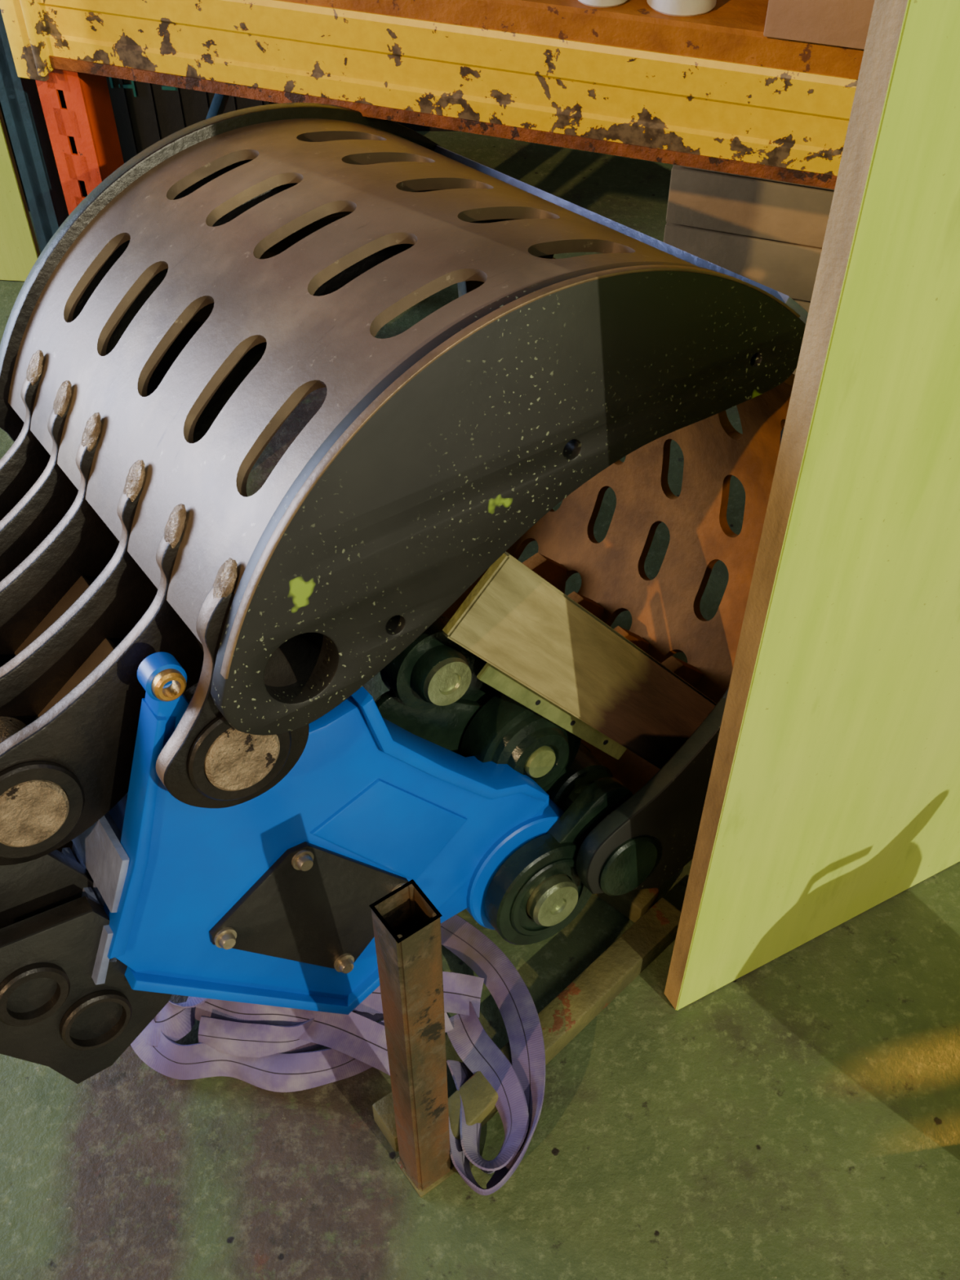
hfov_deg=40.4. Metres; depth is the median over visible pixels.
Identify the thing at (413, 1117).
metal stand
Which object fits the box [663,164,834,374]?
cartons
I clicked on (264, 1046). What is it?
sling
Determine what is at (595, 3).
plastic jar
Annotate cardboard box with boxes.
[763,0,874,49]
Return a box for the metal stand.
[368,879,681,1197]
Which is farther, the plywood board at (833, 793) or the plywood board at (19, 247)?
the plywood board at (19, 247)
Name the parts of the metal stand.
post, foot plate, rail, rail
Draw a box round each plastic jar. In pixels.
[577,0,626,7]
[646,0,716,17]
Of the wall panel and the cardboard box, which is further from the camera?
the wall panel
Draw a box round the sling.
[130,914,545,1195]
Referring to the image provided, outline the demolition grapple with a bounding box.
[0,102,808,1084]
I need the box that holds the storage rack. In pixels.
[0,0,863,251]
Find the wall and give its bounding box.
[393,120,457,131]
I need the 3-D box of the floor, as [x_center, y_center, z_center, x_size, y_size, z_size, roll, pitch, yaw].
[0.000,1.229,1.315,14.000,0.001,14.000,0,47,0]
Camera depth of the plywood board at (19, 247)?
3.20 m
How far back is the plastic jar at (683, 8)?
1.67 m
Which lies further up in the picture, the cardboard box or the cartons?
the cardboard box
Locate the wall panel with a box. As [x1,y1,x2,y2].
[0,76,279,211]
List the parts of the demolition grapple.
jaw arm, jaw arm, arm web plate, jaw arm, arm web plate, jaw arm, jaw arm, plate, plate, plate, plate, plate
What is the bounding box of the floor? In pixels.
[0,131,959,1279]
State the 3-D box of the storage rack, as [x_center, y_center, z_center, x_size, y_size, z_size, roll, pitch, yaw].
[0.249,-1.167,1.935,1.876,2.432,0.945,14,48,12]
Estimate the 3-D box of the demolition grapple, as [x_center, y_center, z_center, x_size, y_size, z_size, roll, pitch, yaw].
[-0.242,-0.087,1.766,1.297,1.078,0.948,-25,52,-22]
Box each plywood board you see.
[0,108,39,280]
[664,0,959,1010]

